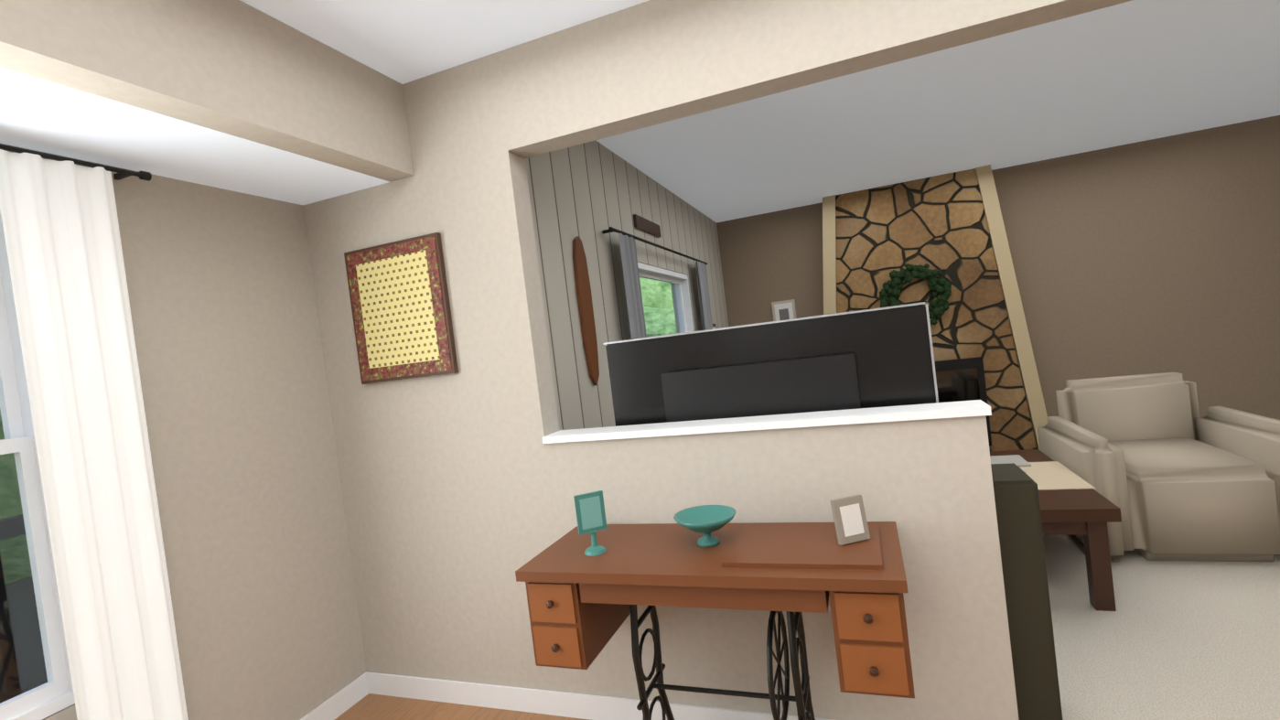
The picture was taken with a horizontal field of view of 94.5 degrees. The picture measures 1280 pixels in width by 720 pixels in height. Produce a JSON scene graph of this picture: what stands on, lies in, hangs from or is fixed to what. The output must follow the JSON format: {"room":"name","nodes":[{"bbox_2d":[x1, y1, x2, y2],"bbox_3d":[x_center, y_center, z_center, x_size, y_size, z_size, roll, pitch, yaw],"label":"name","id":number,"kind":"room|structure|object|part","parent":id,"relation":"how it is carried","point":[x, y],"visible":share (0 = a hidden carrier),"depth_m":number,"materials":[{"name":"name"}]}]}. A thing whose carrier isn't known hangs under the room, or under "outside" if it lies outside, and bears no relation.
{"room":"dining room","nodes":[
{"label":"dining room","id":0,"kind":"room"},
{"bbox_2d":[0,142,365,719],"bbox_3d":[-1.824,0.484,1.428,0.150,2.140,2.750,-6,1,20],"label":"wall","id":1,"kind":"structure","parent":0,"point":[223,306],"depth_m":2.18,"materials":[{"name":"beige paint"}]},
{"bbox_2d":[0,207,75,719],"bbox_3d":[-1.866,0.244,1.336,0.106,1.524,0.794,-6,1,20],"label":"dining room window","id":2,"kind":"structure","parent":1,"relation":"in","point":[53,694],"depth_m":1.65,"materials":[{"name":"white plastic"}]},
{"bbox_3d":[-1.861,0.244,1.334,0.038,1.394,0.664,-6,1,20],"label":"glass","id":3,"kind":"part","parent":2,"relation":"part of","materials":[{"name":"glass"}]},
{"bbox_2d":[0,143,188,719],"bbox_3d":[-1.758,0.440,1.256,0.096,2.018,1.520,-6,1,20],"label":"curtain","id":4,"kind":"object","parent":1,"relation":"attached to","point":[61,231],"visible":1,"depth_m":1.72,"materials":[{"name":"white fabric"}]},
{"bbox_3d":[-1.885,-0.547,1.235,0.081,0.027,1.520,-6,1,20],"label":"rod","id":5,"kind":"part","parent":4,"relation":"part of","materials":[{"name":"black metal"}]},
{"bbox_2d":[299,673,368,719],"bbox_3d":[-1.645,1.496,1.361,0.010,0.090,2.613,-6,1,20],"label":"baseboard","id":6,"kind":"structure","parent":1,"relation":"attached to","point":[342,701],"depth_m":2.45,"materials":[{"name":"white wood"}]},
{"bbox_2d":[0,66,389,204],"bbox_3d":[-1.685,-0.637,1.235,0.480,0.060,2.630,-6,1,20],"label":"ceiling","id":7,"kind":"structure","parent":0,"point":[40,114],"depth_m":1.78,"materials":[{"name":"white paint"}]},
{"bbox_2d":[0,0,414,182],"bbox_3d":[-1.423,-0.818,1.127,0.120,0.360,2.630,-6,1,20],"label":"header beam","id":8,"kind":"structure","parent":0,"point":[240,69],"depth_m":1.66,"materials":[{"name":"beige paint"}]},
{"bbox_2d":[334,693,589,719],"bbox_3d":[0.833,1.335,-1.408,6.900,0.060,6.340,-6,1,20],"label":"floor","id":9,"kind":"structure","parent":0,"point":[371,706],"depth_m":2.40,"materials":[{"name":"brown wood"}]},
{"bbox_2d":[515,521,914,719],"bbox_3d":[0.245,0.923,1.775,1.065,0.763,0.430,-6,1,20],"label":"table","id":10,"kind":"object","parent":9,"relation":"on","point":[582,606],"visible":1,"depth_m":1.65,"materials":[{"name":"brown wood"}]},
{"bbox_2d":[573,490,607,556],"bbox_3d":[-0.149,0.503,1.832,0.077,0.184,0.070,-6,1,20],"label":"picture frame","id":11,"kind":"object","parent":10,"relation":"on","point":[594,549],"visible":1,"depth_m":1.82,"materials":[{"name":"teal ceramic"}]},
{"bbox_2d":[579,495,602,529],"bbox_3d":[-0.151,0.471,1.825,0.064,0.094,0.002,-7,1,-20],"label":"picture","id":12,"kind":"object","parent":11,"relation":"in","point":[590,510],"visible":1,"depth_m":1.82,"materials":[{"name":"teal"}]},
{"bbox_2d":[673,505,735,547],"bbox_3d":[0.201,0.509,1.789,0.190,0.089,0.190,-6,1,20],"label":"bowl","id":13,"kind":"object","parent":10,"relation":"on","point":[705,521],"visible":0.98,"depth_m":1.81,"materials":[{"name":"teal ceramic"}]},
{"bbox_2d":[829,494,870,545],"bbox_3d":[0.579,0.439,1.631,0.090,0.120,0.032,-7,1,-15],"label":"framed picture","id":14,"kind":"object","parent":10,"relation":"on","point":[836,504],"depth_m":1.62,"materials":[{"name":"beige"}]},
{"bbox_3d":[0.582,0.439,1.623,0.060,0.079,0.013,-7,1,-15],"label":"decorative photo on the table","id":15,"kind":"part","parent":14,"relation":"part of","materials":[{"name":"white paper"}]},
{"bbox_2d":[525,139,728,430],"bbox_3d":[0.207,-0.013,4.266,0.150,2.500,4.030,-6,1,20],"label":"wall","id":16,"kind":"structure","parent":0,"point":[587,193],"depth_m":3.04,"materials":[{"name":"beige wood"}]},
{"bbox_2d":[572,236,599,385],"bbox_3d":[-0.258,-0.235,2.847,0.017,0.720,0.130,-6,1,20],"label":"oar","id":17,"kind":"object","parent":16,"relation":"attached to","point":[584,295],"visible":0.95,"depth_m":2.83,"materials":[{"name":"brown wood"}]},
{"bbox_2d":[633,214,661,237],"bbox_3d":[0.052,-0.872,3.863,0.017,0.080,0.480,-6,1,20],"label":"sign","id":18,"kind":"object","parent":16,"relation":"attached to","point":[643,224],"visible":1,"depth_m":3.82,"materials":[{"name":"brown wood"}]},
{"bbox_2d":[602,226,713,339],"bbox_3d":[0.298,0.156,4.100,0.094,1.849,2.100,-6,1,20],"label":"curtain","id":19,"kind":"object","parent":16,"relation":"attached to","point":[632,285],"visible":0.44,"depth_m":3.35,"materials":[{"name":"grey fabric"}]},
{"bbox_3d":[0.179,-0.751,4.081,0.076,0.018,2.100,-6,1,20],"label":"rod","id":20,"kind":"part","parent":19,"relation":"part of","materials":[{"name":"black metal"}]},
{"bbox_2d":[637,262,694,337],"bbox_3d":[0.154,-0.170,4.120,0.106,0.924,1.334,-6,1,20],"label":"room window","id":21,"kind":"structure","parent":16,"relation":"in","point":[679,281],"depth_m":4.60,"materials":[{"name":"white plastic"}]},
{"bbox_2d":[303,53,1018,719],"bbox_3d":[-0.165,0.082,2.193,2.487,2.500,0.120,-6,1,20],"label":"wall","id":22,"kind":"structure","parent":0,"point":[447,500],"depth_m":2.23,"materials":[{"name":"beige paint"}]},
{"bbox_2d":[344,232,458,384],"bbox_3d":[-0.973,-0.197,2.389,0.475,0.550,0.028,-6,1,20],"label":"picture","id":23,"kind":"object","parent":22,"relation":"attached to","point":[398,290],"visible":0.91,"depth_m":2.37,"materials":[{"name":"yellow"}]},
{"bbox_2d":[365,671,832,719],"bbox_3d":[-0.041,1.282,2.158,2.484,0.090,0.010,-6,1,20],"label":"baseboard","id":24,"kind":"structure","parent":22,"relation":"attached to","point":[570,704],"depth_m":2.29,"materials":[{"name":"white wood"}]},
{"bbox_2d":[542,399,991,443],"bbox_3d":[0.346,0.217,2.015,1.466,0.025,0.150,-6,1,20],"label":"half wall cap","id":25,"kind":"object","parent":22,"relation":"on","point":[924,411],"visible":1,"depth_m":1.93,"materials":[{"name":"white wood"}]},
{"bbox_2d":[240,0,1279,222],"bbox_3d":[1.563,-1.394,0.286,6.150,0.100,10.370,-6,1,20],"label":"ceiling","id":26,"kind":"structure","parent":0,"point":[1128,72],"depth_m":3.24,"materials":[{"name":"white paint"}]},
{"bbox_2d":[495,0,1132,158],"bbox_3d":[2.101,-1.252,1.268,5.566,0.360,0.120,-6,1,20],"label":"header beam","id":27,"kind":"structure","parent":0,"point":[647,64],"depth_m":1.93,"materials":[{"name":"beige paint"}]},
{"bbox_2d":[716,115,1279,419],"bbox_3d":[3.576,-0.444,5.068,5.650,2.500,0.150,-6,1,20],"label":"wall","id":28,"kind":"structure","parent":0,"point":[1159,255],"depth_m":4.80,"materials":[{"name":"brown paint"}]},
{"bbox_2d":[771,299,796,321],"bbox_3d":[1.407,-0.443,5.770,0.220,0.270,0.024,-6,1,20],"label":"picture","id":29,"kind":"object","parent":28,"relation":"attached to","point":[783,310],"visible":0.62,"depth_m":5.76,"materials":[{"name":"beige"}]},
{"bbox_2d":[778,308,789,321],"bbox_3d":[1.403,-0.442,5.760,0.090,0.110,0.002,-6,1,20],"label":"art","id":30,"kind":"object","parent":29,"relation":"attached to","point":[783,313],"depth_m":5.76,"materials":[{"name":"grey paper"}]},
{"bbox_2d":[1043,534,1279,719],"bbox_3d":[3.062,0.949,3.281,5.950,0.064,4.030,-6,1,20],"label":"floor carpet","id":31,"kind":"object","parent":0,"point":[1182,640],"depth_m":2.27,"materials":[{"name":"beige carpet"}]},
{"bbox_2d":[603,301,1062,719],"bbox_3d":[0.579,0.547,2.171,1.470,1.388,0.250,-6,1,20],"label":"tv","id":32,"kind":"object","parent":31,"relation":"on","point":[881,357],"visible":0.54,"depth_m":2.03,"materials":[{"name":"black plastic"}]},
{"bbox_3d":[0.441,0.151,2.173,1.155,0.555,0.050,-6,1,20],"label":"panel","id":33,"kind":"part","parent":32,"relation":"part of","materials":[{"name":"black plastic"}]},
{"bbox_2d":[822,164,1047,451],"bbox_3d":[2.404,-0.303,5.095,1.820,2.494,0.620,-6,1,20],"label":"fireplace","id":34,"kind":"object","parent":31,"relation":"on","point":[951,226],"visible":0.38,"depth_m":5.05,"materials":[{"name":"stone"}]},
{"bbox_2d":[879,263,951,325],"bbox_3d":[2.379,-0.550,5.119,0.575,0.579,0.087,-6,1,20],"label":"wreath","id":35,"kind":"object","parent":34,"relation":"attached to","point":[939,306],"visible":0.83,"depth_m":5.08,"materials":[{"name":"green plant"}]},
{"bbox_2d":[989,449,1121,611],"bbox_3d":[1.953,0.796,3.107,0.576,0.516,1.200,-6,1,20],"label":"coffee table","id":36,"kind":"object","parent":31,"relation":"on","point":[1070,502],"visible":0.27,"depth_m":2.56,"materials":[{"name":"brown wood"}]},
{"bbox_2d":[1036,371,1279,562],"bbox_3d":[2.824,0.534,3.217,0.960,0.820,1.000,-6,1,20],"label":"recliner","id":37,"kind":"object","parent":31,"relation":"on","point":[1164,467],"visible":0.77,"depth_m":2.92,"materials":[{"name":"beige leather"}]},
{"label":"outside","id":38,"kind":"structure","parent":0,"visible":0},
{"bbox_3d":[-7.954,3.759,6.211,15.200,0.100,30.000,-6,1,20],"label":"ground","id":39,"kind":"structure","parent":38,"visible":0},
{"bbox_2d":[0,277,677,703],"bbox_3d":[-4.510,-0.028,6.530,9.982,6.566,20.111,-6,1,20],"label":"greenery","id":40,"kind":"object","parent":39,"relation":"on","point":[24,656],"depth_m":3.64,"materials":[{"name":"green plant"}]}
]}

